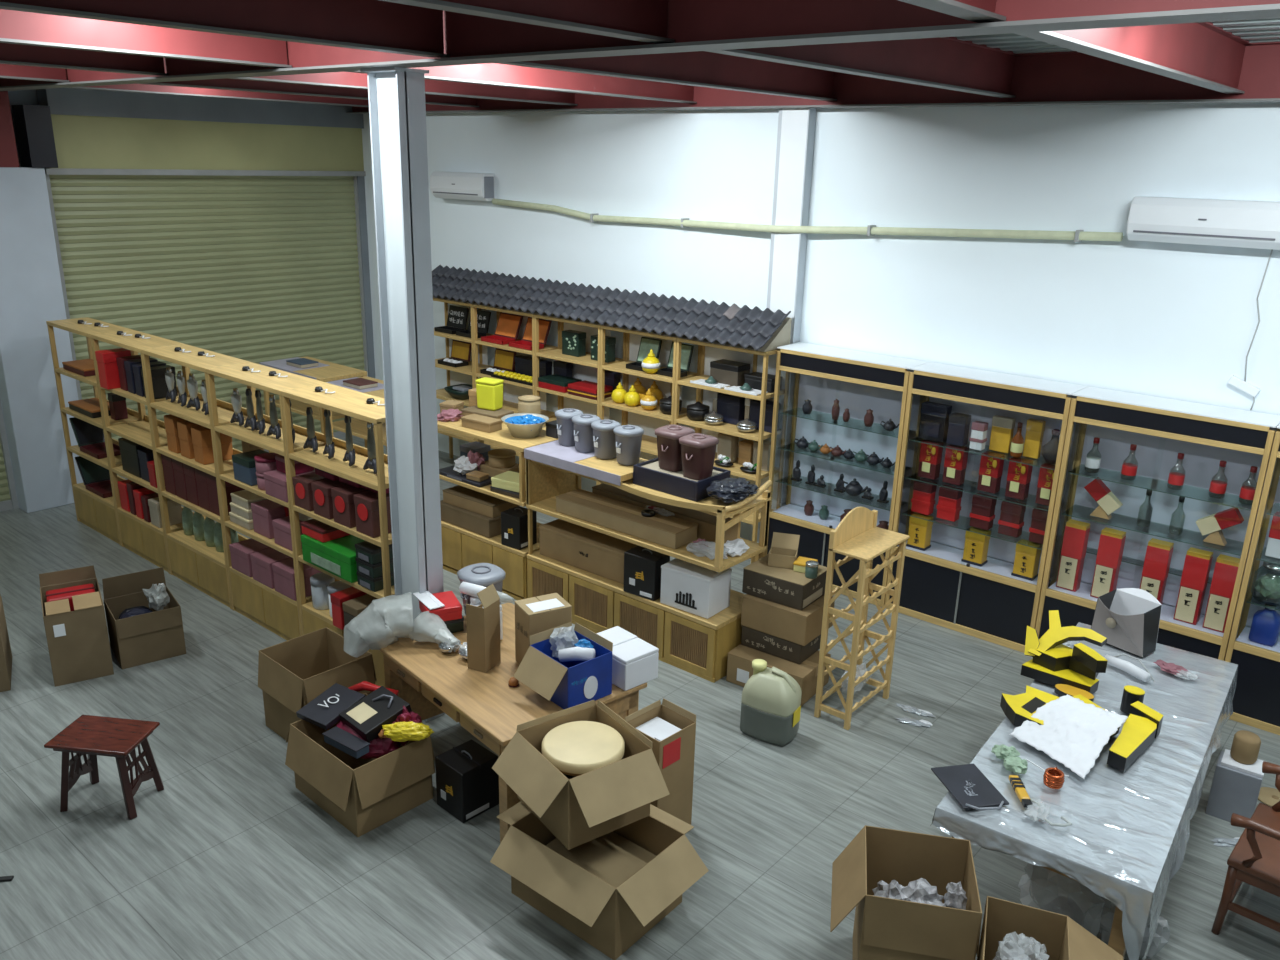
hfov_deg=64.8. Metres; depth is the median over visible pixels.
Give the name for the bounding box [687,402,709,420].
pot
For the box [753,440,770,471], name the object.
gift box
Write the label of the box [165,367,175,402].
metal ornament
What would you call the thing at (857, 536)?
wine rack
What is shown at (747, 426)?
metal pot
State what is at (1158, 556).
carton
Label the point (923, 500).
gift box
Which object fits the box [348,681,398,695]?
ribbon
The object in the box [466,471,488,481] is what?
carton
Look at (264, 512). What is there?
gift box
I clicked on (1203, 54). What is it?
beam
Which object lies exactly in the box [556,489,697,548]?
carton
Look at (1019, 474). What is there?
pack
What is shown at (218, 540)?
bottle
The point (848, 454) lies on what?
teapot
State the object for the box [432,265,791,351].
canopy
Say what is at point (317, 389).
spotlight base
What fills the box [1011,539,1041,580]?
tin
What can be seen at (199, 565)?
shelf unit
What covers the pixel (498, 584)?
tub
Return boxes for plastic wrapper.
[645,505,674,516]
[1153,659,1197,680]
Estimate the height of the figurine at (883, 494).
0.198 m
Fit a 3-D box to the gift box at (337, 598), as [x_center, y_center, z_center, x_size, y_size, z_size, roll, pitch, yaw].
[-2.110,0.927,7.379,0.126,0.250,0.266,16,23,38]
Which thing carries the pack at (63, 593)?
in the carton at (78, 639)
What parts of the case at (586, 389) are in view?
lid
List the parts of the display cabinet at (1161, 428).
post, door, post, rail, rail, header panel, rail, panel, panel, door, post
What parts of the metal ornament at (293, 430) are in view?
blade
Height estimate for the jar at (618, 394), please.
0.215 m
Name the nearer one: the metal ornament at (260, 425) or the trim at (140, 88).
the metal ornament at (260, 425)
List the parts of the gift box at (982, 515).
lid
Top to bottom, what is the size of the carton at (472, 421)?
0.090 m
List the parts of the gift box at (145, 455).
lid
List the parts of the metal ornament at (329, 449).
blade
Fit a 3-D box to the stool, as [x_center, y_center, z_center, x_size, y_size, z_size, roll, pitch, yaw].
[-3.121,1.683,5.918,0.500,0.452,0.340,4,18,7]
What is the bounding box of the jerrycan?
[740,659,801,746]
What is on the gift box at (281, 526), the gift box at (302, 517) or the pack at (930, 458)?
the gift box at (302, 517)
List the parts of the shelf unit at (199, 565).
post, door, post, door, post, rail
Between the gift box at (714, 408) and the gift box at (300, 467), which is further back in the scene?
the gift box at (714, 408)
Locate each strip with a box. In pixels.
[0,876,13,881]
[1228,250,1272,409]
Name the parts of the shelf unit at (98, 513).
post, door, post, post, door, rail, post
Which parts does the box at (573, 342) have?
lid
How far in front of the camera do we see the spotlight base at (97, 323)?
9.54 m
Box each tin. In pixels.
[254,453,278,473]
[256,472,264,490]
[355,541,392,564]
[355,558,393,577]
[356,571,393,591]
[488,448,515,467]
[805,560,818,578]
[906,512,933,550]
[961,527,990,566]
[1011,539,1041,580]
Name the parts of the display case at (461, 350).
lid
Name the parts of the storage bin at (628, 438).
lid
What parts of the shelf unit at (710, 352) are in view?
post, post, panel, post, post, post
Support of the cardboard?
on the wooden desk at (433, 682)
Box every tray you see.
[79,442,120,458]
[85,480,112,497]
[434,326,463,333]
[438,358,468,367]
[439,465,491,487]
[456,330,485,337]
[480,367,512,374]
[481,335,515,344]
[491,370,520,380]
[508,340,543,350]
[511,374,531,385]
[626,362,644,371]
[633,458,730,501]
[656,368,686,376]
[690,376,729,388]
[714,454,732,466]
[724,383,766,395]
[740,462,756,473]
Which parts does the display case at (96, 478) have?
lid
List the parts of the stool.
leg, pierced panel, leg, seat, seat frame, leg, pierced panel, leg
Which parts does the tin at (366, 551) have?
lid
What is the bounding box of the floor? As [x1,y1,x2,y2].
[0,436,1279,959]
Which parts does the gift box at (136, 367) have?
lid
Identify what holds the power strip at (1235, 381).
hanging from the air conditioner at (1213, 222)
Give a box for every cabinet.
[437,419,557,599]
[524,440,771,682]
[767,342,928,606]
[885,362,1087,652]
[1035,386,1279,660]
[1225,424,1279,734]
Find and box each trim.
[0,0,449,57]
[0,9,291,67]
[0,43,167,75]
[0,64,68,81]
[0,91,57,167]
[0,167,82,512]
[36,88,375,378]
[44,168,365,175]
[51,114,363,170]
[67,84,368,106]
[137,78,478,106]
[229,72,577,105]
[346,42,1279,113]
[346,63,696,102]
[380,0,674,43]
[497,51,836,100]
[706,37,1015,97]
[752,108,816,542]
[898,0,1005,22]
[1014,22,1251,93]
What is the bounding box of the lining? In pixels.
[118,606,152,618]
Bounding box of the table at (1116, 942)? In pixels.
[952,837,1125,959]
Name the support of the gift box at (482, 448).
on the cabinet at (461, 547)
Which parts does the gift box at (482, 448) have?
lid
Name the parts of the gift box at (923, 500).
lid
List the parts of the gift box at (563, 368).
lid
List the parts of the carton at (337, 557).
lid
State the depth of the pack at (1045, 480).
7.83 m
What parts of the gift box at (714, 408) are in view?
lid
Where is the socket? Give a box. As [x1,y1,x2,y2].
[1228,375,1260,396]
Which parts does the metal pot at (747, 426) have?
lid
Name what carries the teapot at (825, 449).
on the display cabinet at (860, 381)
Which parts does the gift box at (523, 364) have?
lid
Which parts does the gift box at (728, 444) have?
lid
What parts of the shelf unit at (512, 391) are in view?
post, panel, post, post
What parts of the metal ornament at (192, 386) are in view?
blade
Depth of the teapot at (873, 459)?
8.79 m
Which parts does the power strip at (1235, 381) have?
cord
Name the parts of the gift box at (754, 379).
lid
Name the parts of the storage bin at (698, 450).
lid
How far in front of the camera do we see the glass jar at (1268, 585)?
6.95 m
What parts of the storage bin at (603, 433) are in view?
lid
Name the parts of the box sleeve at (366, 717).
grey handle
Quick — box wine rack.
[814,507,909,729]
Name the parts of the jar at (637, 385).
lid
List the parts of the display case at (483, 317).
lid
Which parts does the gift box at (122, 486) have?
lid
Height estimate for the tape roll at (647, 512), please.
0.030 m
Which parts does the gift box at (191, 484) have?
lid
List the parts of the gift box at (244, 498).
lid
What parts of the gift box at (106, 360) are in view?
lid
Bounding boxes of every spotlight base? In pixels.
[77,320,91,324]
[94,322,108,326]
[117,331,131,335]
[135,334,149,338]
[174,347,190,352]
[198,351,214,356]
[242,366,260,371]
[269,371,287,377]
[315,386,334,393]
[366,398,384,405]
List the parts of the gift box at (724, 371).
lid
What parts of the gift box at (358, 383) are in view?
lid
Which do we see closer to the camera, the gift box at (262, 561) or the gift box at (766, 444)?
the gift box at (262, 561)
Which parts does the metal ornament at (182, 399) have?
blade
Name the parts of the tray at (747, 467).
dish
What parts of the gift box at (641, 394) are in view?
lid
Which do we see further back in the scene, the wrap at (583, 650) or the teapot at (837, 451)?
the teapot at (837, 451)
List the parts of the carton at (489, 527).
lid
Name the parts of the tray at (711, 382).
dish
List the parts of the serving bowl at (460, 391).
lid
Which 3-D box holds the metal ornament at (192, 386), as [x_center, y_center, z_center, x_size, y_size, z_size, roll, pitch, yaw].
[-3.720,-0.737,8.387,0.160,0.300,0.064,13,21,32]
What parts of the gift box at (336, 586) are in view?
lid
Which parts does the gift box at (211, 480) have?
lid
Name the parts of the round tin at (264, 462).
lid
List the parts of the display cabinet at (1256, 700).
rail, door, rail, post, panel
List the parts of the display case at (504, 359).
lid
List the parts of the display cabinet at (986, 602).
post, post, door, rail, aluminium trim, rail, rail, header panel, rail, door, panel, panel, post, post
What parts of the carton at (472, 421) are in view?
lid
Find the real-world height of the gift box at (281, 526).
0.190 m
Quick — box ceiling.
[956,18,1279,53]
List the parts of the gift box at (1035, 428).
lid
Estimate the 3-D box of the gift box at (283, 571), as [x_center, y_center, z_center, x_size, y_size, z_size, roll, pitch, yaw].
[-2.662,0.760,7.890,0.296,0.230,0.286,16,23,38]
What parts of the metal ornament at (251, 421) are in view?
blade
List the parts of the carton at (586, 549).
lid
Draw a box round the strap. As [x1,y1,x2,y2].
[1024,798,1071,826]
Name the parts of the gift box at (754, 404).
lid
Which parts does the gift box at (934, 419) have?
lid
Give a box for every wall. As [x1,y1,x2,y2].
[8,89,37,166]
[362,103,1279,638]
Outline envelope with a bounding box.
[413,591,444,609]
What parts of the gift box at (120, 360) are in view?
lid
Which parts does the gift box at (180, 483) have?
lid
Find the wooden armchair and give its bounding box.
[1211,761,1279,934]
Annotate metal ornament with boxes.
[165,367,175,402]
[176,371,186,406]
[186,373,200,410]
[201,379,208,414]
[230,388,243,425]
[244,388,256,430]
[255,390,265,434]
[266,394,280,438]
[289,399,294,443]
[303,407,317,452]
[323,409,334,458]
[343,415,355,466]
[363,422,376,473]
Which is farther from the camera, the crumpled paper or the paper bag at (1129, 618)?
the paper bag at (1129, 618)
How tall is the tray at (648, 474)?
0.150 m
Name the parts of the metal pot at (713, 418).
lid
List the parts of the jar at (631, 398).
lid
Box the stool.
[44,715,163,819]
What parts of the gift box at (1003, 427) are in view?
lid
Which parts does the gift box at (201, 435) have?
lid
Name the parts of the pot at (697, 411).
lid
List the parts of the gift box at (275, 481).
lid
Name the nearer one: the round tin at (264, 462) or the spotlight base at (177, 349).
the round tin at (264, 462)
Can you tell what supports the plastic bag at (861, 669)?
in the wine rack
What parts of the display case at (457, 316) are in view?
lid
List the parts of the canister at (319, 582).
lid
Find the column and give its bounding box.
[360,67,444,722]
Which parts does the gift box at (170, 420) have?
lid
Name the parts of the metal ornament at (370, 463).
blade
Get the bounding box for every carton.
[0,595,11,691]
[39,565,113,686]
[102,567,185,668]
[258,627,376,739]
[285,693,434,836]
[301,534,364,582]
[439,400,463,414]
[440,500,500,537]
[442,485,518,517]
[461,406,513,421]
[461,414,501,432]
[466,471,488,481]
[468,388,476,406]
[477,460,518,476]
[490,801,708,959]
[492,700,669,849]
[513,622,612,708]
[514,593,571,664]
[539,519,637,583]
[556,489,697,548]
[592,483,737,542]
[625,698,695,824]
[660,558,731,618]
[726,644,830,705]
[741,594,834,645]
[741,625,820,663]
[742,554,826,609]
[830,825,981,959]
[977,896,1122,959]
[1056,519,1089,591]
[1090,527,1125,597]
[1140,538,1173,603]
[1173,547,1212,624]
[1202,554,1239,632]
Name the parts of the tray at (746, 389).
dish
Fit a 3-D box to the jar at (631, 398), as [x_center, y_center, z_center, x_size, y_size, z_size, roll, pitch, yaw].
[-0.078,-0.856,10.199,0.170,0.215,0.170,16,23,38]
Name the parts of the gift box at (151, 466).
lid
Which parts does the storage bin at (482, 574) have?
lid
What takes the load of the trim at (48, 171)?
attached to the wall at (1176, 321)
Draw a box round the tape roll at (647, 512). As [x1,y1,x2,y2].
[641,509,654,516]
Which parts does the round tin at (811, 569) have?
lid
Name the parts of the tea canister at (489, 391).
lid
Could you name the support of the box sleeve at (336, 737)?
on the bag at (378, 747)
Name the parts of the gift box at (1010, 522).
lid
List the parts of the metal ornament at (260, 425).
blade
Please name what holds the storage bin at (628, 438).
on the cabinet at (699, 646)
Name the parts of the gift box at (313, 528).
lid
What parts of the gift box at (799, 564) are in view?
lid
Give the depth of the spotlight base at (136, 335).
9.02 m
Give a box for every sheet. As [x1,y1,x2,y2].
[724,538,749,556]
[930,622,1237,959]
[1009,694,1127,778]
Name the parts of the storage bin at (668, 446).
lid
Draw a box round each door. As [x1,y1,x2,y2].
[0,400,18,511]
[45,174,367,479]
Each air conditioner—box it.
[430,171,494,200]
[1127,196,1279,249]
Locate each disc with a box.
[542,721,624,778]
[1258,787,1279,806]
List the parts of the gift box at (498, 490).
lid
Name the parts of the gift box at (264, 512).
lid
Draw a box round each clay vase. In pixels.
[802,399,811,413]
[804,500,813,515]
[819,505,828,519]
[832,399,839,419]
[840,509,851,521]
[843,408,849,421]
[864,409,873,426]
[876,521,888,529]
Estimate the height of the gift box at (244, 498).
0.080 m
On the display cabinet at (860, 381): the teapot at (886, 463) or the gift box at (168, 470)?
the teapot at (886, 463)
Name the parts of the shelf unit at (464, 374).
post, panel, post, post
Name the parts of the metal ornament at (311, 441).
blade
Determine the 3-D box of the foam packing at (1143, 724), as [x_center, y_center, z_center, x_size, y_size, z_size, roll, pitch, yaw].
[2.687,1.345,5.443,0.217,0.140,0.732,11,20,28]
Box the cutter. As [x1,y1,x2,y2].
[1009,775,1031,807]
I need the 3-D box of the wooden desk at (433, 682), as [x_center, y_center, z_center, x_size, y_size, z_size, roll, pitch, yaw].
[-0.824,1.471,6.273,1.020,0.750,1.450,-13,23,-39]
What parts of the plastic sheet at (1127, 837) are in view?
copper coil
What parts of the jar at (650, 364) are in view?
lid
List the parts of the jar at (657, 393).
lid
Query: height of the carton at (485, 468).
0.120 m
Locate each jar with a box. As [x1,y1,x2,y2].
[611,382,626,402]
[624,385,639,406]
[630,378,645,392]
[640,388,657,409]
[641,349,660,373]
[646,381,662,404]
[1254,560,1279,598]
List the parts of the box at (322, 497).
lid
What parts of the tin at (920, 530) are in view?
lid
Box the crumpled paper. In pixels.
[872,878,967,909]
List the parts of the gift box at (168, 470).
lid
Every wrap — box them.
[459,582,513,602]
[558,639,594,661]
[1063,641,1079,647]
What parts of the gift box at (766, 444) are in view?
lid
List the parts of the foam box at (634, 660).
lid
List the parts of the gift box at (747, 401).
lid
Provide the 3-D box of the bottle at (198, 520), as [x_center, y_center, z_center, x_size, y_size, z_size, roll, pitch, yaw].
[-3.877,0.363,8.855,0.120,0.340,0.094,11,20,29]
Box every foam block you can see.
[470,596,502,639]
[636,717,681,741]
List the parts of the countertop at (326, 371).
leg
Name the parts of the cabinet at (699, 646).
post, leg, slatted panel, door, panel, post, slatted panel, door, slatted panel, door, slatted panel, door, post, post, rail, leg, post, post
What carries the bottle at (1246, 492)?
on the display cabinet at (1161, 428)
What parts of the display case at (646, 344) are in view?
lid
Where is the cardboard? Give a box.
[466,584,500,672]
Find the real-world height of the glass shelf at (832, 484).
0.006 m
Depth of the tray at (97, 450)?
10.02 m
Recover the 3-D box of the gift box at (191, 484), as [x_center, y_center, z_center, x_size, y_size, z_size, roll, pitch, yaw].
[-3.718,0.010,8.651,0.196,0.345,0.286,16,23,38]
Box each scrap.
[895,717,931,727]
[896,703,935,717]
[1211,837,1239,846]
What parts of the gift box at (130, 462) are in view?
lid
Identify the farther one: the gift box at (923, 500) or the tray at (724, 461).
the tray at (724, 461)
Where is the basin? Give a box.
[501,413,548,437]
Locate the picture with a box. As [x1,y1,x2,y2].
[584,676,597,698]
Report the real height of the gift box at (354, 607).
0.230 m
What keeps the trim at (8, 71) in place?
attached to the ceiling
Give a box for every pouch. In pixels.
[991,744,1019,759]
[1003,756,1027,773]
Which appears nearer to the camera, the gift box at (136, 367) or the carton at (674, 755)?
the carton at (674, 755)
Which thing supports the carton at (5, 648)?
on the floor
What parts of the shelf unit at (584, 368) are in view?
post, post, panel, post, post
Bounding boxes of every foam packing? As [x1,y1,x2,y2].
[1000,685,1058,726]
[1020,610,1107,693]
[1054,684,1093,701]
[1072,694,1119,737]
[1107,685,1162,771]
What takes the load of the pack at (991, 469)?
on the display cabinet at (986, 602)
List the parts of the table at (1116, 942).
leg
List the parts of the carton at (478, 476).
lid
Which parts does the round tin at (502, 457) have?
lid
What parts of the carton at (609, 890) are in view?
lid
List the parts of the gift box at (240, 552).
lid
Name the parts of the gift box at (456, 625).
lid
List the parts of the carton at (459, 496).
lid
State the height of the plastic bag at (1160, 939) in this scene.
0.335 m
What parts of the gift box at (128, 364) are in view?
lid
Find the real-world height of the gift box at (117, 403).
0.250 m
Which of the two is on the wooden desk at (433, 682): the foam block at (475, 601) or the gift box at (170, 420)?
the foam block at (475, 601)
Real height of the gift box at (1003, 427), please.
0.280 m
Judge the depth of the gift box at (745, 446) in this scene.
9.62 m
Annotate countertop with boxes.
[259,356,366,468]
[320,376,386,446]
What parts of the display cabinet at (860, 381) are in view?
post, post, door, rail, aluminium trim, rail, header panel, rail, panel, door, panel, rail, post, post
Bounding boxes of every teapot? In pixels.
[794,436,810,448]
[807,440,822,451]
[819,444,833,453]
[829,445,845,456]
[842,449,856,459]
[843,478,867,495]
[852,449,867,461]
[865,452,883,464]
[880,419,898,430]
[880,457,894,467]
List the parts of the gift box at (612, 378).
lid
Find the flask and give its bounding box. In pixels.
[1042,429,1060,463]
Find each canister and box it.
[310,573,334,609]
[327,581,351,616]
[475,377,503,410]
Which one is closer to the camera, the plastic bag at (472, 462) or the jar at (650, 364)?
the plastic bag at (472, 462)
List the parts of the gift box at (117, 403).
lid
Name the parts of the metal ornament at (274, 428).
blade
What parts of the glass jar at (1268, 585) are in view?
lid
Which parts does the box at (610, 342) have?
lid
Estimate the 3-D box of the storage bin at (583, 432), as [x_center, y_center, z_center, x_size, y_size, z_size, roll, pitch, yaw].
[-0.441,-0.383,8.245,0.230,0.293,0.225,-13,23,-38]
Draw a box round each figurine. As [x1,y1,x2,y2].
[791,460,801,481]
[805,465,816,485]
[815,475,825,487]
[834,474,845,492]
[861,488,873,499]
[877,481,888,503]
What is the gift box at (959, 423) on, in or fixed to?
on the display cabinet at (986, 602)
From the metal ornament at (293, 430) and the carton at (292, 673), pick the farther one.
the metal ornament at (293, 430)
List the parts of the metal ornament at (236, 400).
blade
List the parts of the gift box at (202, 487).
lid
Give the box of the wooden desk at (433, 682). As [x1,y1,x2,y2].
[379,603,646,842]
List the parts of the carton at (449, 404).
lid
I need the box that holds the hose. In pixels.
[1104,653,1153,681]
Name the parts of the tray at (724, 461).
dish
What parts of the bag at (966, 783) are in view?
cord handle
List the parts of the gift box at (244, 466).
lid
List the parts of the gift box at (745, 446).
lid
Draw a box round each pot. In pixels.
[660,396,681,414]
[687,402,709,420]
[704,411,723,424]
[736,418,756,432]
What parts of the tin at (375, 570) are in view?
lid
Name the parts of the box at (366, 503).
lid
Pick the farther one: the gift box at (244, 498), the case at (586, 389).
the case at (586, 389)
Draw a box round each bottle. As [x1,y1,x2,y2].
[182,506,193,535]
[192,511,204,540]
[203,517,215,546]
[213,522,223,551]
[230,528,238,543]
[1010,422,1023,456]
[1085,437,1100,468]
[1121,444,1137,475]
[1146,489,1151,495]
[1168,453,1184,485]
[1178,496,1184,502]
[1209,460,1226,493]
[1239,466,1257,499]
[1249,602,1279,645]
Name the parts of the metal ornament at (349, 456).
blade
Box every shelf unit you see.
[46,317,140,545]
[91,330,193,573]
[141,344,248,608]
[206,362,336,640]
[281,383,394,686]
[433,298,498,458]
[472,304,559,455]
[534,314,625,484]
[598,325,700,484]
[674,338,789,562]
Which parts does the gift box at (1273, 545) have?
lid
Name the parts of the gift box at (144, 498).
lid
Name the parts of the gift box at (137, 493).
lid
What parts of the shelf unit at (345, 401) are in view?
post, door, post, rail, door, post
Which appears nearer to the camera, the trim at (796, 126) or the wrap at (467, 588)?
the wrap at (467, 588)
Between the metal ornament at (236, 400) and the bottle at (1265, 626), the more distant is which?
the metal ornament at (236, 400)
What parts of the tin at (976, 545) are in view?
lid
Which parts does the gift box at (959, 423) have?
lid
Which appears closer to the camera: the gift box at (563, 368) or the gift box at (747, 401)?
the gift box at (747, 401)
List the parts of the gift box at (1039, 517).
lid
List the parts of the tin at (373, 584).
lid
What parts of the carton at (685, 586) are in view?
lid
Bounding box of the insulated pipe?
[492,198,1122,241]
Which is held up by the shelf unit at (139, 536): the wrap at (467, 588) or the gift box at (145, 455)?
the gift box at (145, 455)
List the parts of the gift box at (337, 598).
lid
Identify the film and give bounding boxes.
[549,626,578,657]
[993,932,1048,959]
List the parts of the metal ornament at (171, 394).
blade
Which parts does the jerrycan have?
handle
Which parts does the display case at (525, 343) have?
lid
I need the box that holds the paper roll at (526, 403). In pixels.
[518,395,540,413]
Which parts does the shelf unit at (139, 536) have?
post, door, post, door, post, rail, post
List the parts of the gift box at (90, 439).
lid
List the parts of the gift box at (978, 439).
lid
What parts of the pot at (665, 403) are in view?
lid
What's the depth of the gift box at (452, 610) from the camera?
6.46 m
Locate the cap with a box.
[508,677,518,686]
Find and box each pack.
[46,584,94,610]
[918,439,943,479]
[942,444,968,484]
[977,451,1004,493]
[1005,457,1032,499]
[1035,463,1054,505]
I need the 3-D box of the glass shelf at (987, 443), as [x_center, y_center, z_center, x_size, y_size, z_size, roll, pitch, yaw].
[2.799,-0.238,8.136,1.194,0.006,0.309,16,23,38]
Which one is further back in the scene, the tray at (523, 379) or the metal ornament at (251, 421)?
the tray at (523, 379)
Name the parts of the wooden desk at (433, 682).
leg, handle, drawer, panel, handle, drawer, handle, drawer, leg, panel, leg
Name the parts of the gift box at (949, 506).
lid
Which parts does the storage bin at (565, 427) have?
lid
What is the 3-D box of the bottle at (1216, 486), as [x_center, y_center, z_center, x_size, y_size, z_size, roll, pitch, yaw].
[4.067,-0.008,7.072,0.103,0.263,0.101,16,23,38]
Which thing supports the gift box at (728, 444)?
on the shelf unit at (710, 352)
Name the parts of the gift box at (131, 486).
lid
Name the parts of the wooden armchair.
leg, arm post, seat, armrest, armrest, arm post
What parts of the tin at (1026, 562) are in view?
lid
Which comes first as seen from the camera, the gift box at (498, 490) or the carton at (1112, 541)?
the carton at (1112, 541)
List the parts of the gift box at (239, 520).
lid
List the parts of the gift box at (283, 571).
lid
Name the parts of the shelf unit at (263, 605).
post, door, post, door, rail, post, post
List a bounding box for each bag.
[143,583,169,610]
[335,706,421,758]
[344,592,460,657]
[437,409,462,421]
[453,451,484,474]
[686,538,732,559]
[707,478,757,502]
[841,662,870,692]
[931,764,1008,809]
[1018,863,1104,935]
[1091,588,1161,657]
[1099,896,1169,957]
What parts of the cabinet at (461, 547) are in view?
door, door, door, post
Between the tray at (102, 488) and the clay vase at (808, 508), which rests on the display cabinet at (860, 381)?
the clay vase at (808, 508)
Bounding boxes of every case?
[62,359,95,376]
[68,398,110,417]
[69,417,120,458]
[75,456,112,497]
[434,305,468,333]
[438,340,470,367]
[456,310,490,337]
[480,348,515,374]
[481,312,522,344]
[508,317,551,350]
[538,374,581,392]
[567,380,612,399]
[626,337,661,371]
[656,342,693,376]
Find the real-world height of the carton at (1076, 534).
0.540 m
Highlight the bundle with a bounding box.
[378,721,433,741]
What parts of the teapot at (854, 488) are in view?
lid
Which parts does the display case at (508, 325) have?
lid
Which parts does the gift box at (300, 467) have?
lid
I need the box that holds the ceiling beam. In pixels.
[0,0,1279,90]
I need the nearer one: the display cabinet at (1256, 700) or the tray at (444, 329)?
the display cabinet at (1256, 700)
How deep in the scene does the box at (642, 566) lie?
7.76 m
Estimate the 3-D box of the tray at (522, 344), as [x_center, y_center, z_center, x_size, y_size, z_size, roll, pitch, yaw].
[-1.252,-1.483,11.101,0.360,0.045,0.200,16,23,38]
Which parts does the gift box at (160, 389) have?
lid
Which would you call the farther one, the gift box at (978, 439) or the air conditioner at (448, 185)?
the air conditioner at (448, 185)
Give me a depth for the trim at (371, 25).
4.60 m
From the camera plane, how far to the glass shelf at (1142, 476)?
7.36 m
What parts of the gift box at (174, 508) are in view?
lid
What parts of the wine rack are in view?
post, rail, scalloped rail, rail, rail, scalloped rail, scalloped rail, scalloped rail, scalloped rail, scalloped rail, post, post, scalloped rail, scalloped rail, rail, scalloped rail, rail, scalloped rail, scalloped rail, rail, scalloped rail, post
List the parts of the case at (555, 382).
lid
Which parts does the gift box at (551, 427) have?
lid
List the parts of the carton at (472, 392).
lid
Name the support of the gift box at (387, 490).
on the box at (366, 503)
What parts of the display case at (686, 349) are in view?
lid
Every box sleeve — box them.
[296,683,364,729]
[322,726,369,758]
[339,686,411,742]
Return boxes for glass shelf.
[775,481,889,510]
[778,448,893,474]
[780,413,897,437]
[902,513,1041,549]
[907,478,1047,510]
[911,440,1054,469]
[1062,514,1239,555]
[1068,472,1249,510]
[1086,552,1210,583]
[1247,602,1279,610]
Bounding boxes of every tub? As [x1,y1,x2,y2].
[460,580,502,614]
[556,417,574,446]
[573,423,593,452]
[593,429,615,458]
[615,434,641,465]
[657,436,681,471]
[681,444,715,479]
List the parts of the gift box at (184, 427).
lid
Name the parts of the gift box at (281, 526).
lid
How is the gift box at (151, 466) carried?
on the shelf unit at (139, 536)
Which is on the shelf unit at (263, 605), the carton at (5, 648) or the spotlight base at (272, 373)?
the spotlight base at (272, 373)
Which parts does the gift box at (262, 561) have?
lid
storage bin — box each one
[457,563,505,614]
[555,408,583,446]
[572,414,600,452]
[591,420,620,458]
[613,425,643,465]
[654,424,694,471]
[679,433,718,479]
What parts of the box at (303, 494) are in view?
lid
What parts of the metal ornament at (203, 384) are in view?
blade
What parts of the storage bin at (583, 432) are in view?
lid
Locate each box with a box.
[95,348,130,389]
[116,355,149,390]
[118,438,145,477]
[118,479,132,511]
[124,358,157,393]
[126,482,144,514]
[132,361,165,396]
[133,487,155,518]
[137,448,153,481]
[141,365,177,398]
[141,493,158,521]
[147,461,164,487]
[148,497,181,527]
[161,454,176,495]
[164,414,184,452]
[172,459,187,500]
[177,420,200,458]
[183,463,198,505]
[191,426,232,464]
[194,468,209,510]
[206,473,244,515]
[229,512,253,529]
[229,538,270,576]
[230,502,252,519]
[231,490,265,508]
[232,449,268,485]
[242,441,263,452]
[250,548,291,588]
[251,499,285,538]
[263,470,313,501]
[272,516,302,550]
[272,558,322,600]
[275,455,313,474]
[286,358,318,367]
[292,472,326,510]
[299,513,312,520]
[301,519,350,542]
[311,479,345,518]
[315,468,338,480]
[330,587,366,629]
[331,484,369,527]
[339,477,360,487]
[342,594,376,624]
[343,378,377,389]
[353,491,391,537]
[361,485,388,493]
[418,591,461,620]
[435,739,498,822]
[444,616,463,632]
[459,441,490,460]
[490,486,519,498]
[491,471,525,491]
[501,506,536,549]
[515,355,551,376]
[545,420,557,438]
[553,360,572,377]
[562,330,585,356]
[591,335,615,362]
[592,626,658,690]
[604,370,620,391]
[623,546,669,600]
[636,391,645,404]
[710,359,750,385]
[712,391,718,412]
[717,393,744,424]
[717,433,738,462]
[738,440,752,463]
[744,372,782,392]
[744,398,752,419]
[749,399,780,432]
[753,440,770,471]
[768,532,799,568]
[793,556,817,572]
[911,479,936,514]
[918,401,951,442]
[936,485,962,521]
[947,412,970,445]
[969,421,988,450]
[969,492,996,529]
[989,415,1015,452]
[998,499,1025,537]
[1023,418,1045,458]
[1029,506,1048,543]
[1084,477,1122,519]
[1196,506,1243,545]
[1265,512,1279,558]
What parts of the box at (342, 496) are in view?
lid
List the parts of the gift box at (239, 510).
lid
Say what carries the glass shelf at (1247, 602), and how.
attached to the display cabinet at (1256, 700)
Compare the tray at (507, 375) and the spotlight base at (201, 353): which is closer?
the spotlight base at (201, 353)
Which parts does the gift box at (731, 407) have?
lid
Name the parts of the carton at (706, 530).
lid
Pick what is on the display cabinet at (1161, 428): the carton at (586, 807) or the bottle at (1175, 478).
the bottle at (1175, 478)
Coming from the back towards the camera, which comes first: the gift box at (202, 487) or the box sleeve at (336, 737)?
the gift box at (202, 487)
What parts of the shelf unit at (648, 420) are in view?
post, post, panel, post, post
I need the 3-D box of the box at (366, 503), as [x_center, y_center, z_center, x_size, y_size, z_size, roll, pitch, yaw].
[-1.800,0.220,6.960,0.206,0.265,0.270,16,23,38]
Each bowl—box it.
[438,638,461,653]
[444,384,472,399]
[458,642,467,660]

